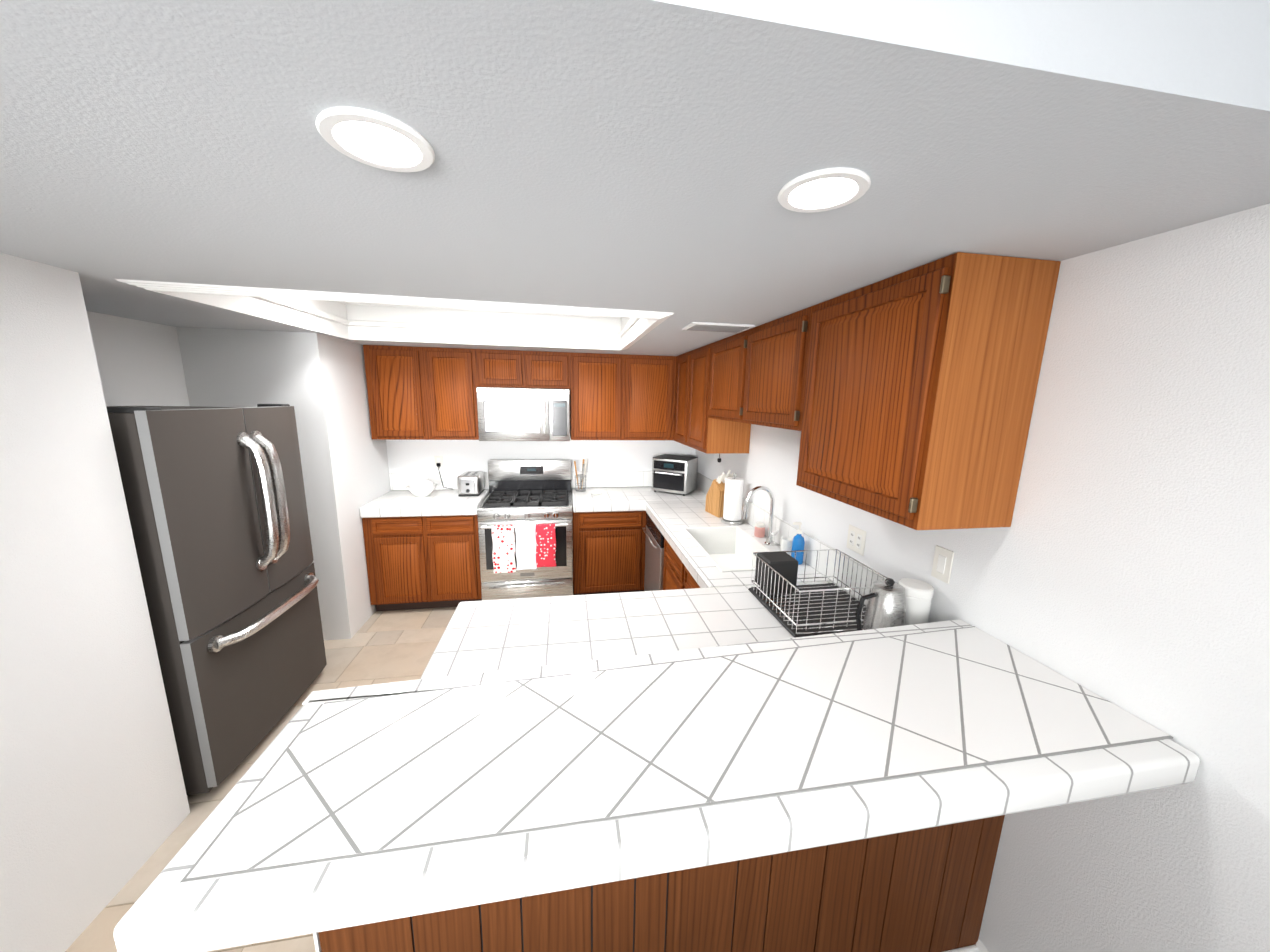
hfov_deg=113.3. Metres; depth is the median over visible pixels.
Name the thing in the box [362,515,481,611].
base cabinet
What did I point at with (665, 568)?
base cabinet
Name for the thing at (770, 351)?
upper cabinet
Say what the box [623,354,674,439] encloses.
upper cabinet
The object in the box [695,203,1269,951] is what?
wall
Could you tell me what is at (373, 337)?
trim
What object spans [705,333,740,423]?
upper cabinet
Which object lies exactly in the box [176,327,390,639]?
wall
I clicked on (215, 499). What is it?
fridge
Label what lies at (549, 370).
upper cabinet
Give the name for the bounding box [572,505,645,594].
base cabinet
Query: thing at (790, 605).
dish rack
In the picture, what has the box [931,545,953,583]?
light switch
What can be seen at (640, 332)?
trim
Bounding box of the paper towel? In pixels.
[721,472,743,524]
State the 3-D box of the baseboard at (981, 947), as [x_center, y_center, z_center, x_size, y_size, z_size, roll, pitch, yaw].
[1.452,1.939,-0.454,0.014,0.098,3.838,-1,11,-9]
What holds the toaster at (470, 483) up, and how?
on the countertop
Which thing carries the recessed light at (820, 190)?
in the ceiling
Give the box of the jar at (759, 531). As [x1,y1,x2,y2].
[754,522,764,537]
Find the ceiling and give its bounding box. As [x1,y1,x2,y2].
[0,0,1269,355]
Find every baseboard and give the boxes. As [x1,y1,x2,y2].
[944,945,977,951]
[975,938,988,951]
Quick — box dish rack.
[748,549,897,637]
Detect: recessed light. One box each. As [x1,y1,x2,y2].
[315,106,434,171]
[778,167,870,212]
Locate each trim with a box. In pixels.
[219,307,359,338]
[348,320,607,349]
[608,327,654,349]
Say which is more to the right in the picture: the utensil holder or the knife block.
the knife block
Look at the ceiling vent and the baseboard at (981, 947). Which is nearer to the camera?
the baseboard at (981, 947)
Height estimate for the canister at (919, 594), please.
0.242 m
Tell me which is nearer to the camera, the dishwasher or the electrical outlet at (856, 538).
the electrical outlet at (856, 538)
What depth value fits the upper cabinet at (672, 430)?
3.95 m
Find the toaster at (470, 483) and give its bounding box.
[457,471,484,495]
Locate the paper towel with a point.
(733, 498)
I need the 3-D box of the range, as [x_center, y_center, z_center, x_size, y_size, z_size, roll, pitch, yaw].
[-0.969,0.519,3.824,0.780,1.248,0.758,-1,11,-9]
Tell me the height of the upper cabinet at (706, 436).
0.772 m
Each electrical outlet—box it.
[434,456,451,488]
[846,524,865,555]
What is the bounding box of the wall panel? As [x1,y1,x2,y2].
[313,815,1004,951]
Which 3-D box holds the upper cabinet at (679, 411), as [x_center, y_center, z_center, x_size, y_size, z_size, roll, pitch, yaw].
[0.563,-0.675,3.689,0.346,0.772,0.483,-1,11,-9]
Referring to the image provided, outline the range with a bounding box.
[477,459,572,599]
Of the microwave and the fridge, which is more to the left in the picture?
the fridge
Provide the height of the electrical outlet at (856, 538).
0.116 m
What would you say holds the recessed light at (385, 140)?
in the ceiling
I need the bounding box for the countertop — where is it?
[359,471,886,678]
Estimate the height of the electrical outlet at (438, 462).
0.320 m
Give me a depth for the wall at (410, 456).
4.09 m
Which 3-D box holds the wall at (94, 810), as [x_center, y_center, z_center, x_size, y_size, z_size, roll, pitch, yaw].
[-2.016,0.620,-0.841,0.945,2.700,4.900,-1,11,-9]
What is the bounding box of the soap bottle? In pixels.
[791,522,804,564]
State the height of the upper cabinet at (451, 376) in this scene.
0.772 m
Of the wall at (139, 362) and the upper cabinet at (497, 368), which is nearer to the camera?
the wall at (139, 362)
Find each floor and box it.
[105,608,433,951]
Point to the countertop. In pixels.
(722, 605)
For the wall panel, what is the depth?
1.20 m
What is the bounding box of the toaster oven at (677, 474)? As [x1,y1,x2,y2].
[652,454,697,495]
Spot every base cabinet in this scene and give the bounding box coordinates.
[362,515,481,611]
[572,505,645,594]
[658,552,699,589]
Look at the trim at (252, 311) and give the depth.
2.50 m
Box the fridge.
[106,404,326,794]
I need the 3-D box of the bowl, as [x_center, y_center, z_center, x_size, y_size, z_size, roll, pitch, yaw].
[-1.903,0.103,3.732,0.256,0.150,0.256,-1,11,-9]
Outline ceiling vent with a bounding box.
[682,322,754,332]
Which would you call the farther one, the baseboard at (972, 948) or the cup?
the cup
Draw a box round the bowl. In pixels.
[406,479,436,496]
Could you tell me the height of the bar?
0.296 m
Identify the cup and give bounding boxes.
[780,537,792,555]
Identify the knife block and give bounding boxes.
[705,470,733,517]
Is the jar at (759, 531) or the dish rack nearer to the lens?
the dish rack
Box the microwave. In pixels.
[476,387,569,440]
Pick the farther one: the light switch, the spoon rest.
the spoon rest
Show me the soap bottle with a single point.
(798, 542)
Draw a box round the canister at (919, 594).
[898,578,933,624]
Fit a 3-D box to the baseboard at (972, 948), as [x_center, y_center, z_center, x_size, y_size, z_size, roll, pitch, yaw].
[0.333,1.608,1.260,1.621,0.085,0.012,-1,11,-9]
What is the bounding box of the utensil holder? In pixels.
[574,459,586,491]
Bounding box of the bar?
[113,619,1200,951]
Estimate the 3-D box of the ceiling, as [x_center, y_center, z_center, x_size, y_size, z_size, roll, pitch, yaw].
[-0.942,-1.032,2.057,3.850,0.460,3.690,-1,11,-9]
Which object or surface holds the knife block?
on the countertop
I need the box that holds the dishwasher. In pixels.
[642,524,674,590]
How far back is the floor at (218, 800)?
1.45 m
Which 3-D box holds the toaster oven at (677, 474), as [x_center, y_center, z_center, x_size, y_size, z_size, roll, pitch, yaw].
[0.381,-0.014,4.084,0.360,0.341,0.342,7,12,28]
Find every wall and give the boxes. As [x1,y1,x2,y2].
[0,253,189,951]
[86,311,189,405]
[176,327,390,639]
[386,423,695,493]
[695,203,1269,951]
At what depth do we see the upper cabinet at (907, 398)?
1.22 m
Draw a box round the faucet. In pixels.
[742,486,778,545]
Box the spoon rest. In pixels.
[590,491,601,494]
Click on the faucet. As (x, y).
(769, 540)
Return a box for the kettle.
[855,578,905,630]
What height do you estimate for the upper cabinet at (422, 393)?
0.772 m
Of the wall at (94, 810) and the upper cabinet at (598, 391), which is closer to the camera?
the wall at (94, 810)
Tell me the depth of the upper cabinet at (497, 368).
3.59 m
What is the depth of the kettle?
1.48 m
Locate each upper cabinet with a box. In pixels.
[363,345,430,439]
[423,347,478,439]
[475,349,526,387]
[527,351,570,388]
[570,352,626,439]
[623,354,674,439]
[671,356,675,439]
[673,352,688,444]
[685,344,750,453]
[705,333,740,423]
[737,309,804,430]
[796,252,1060,529]

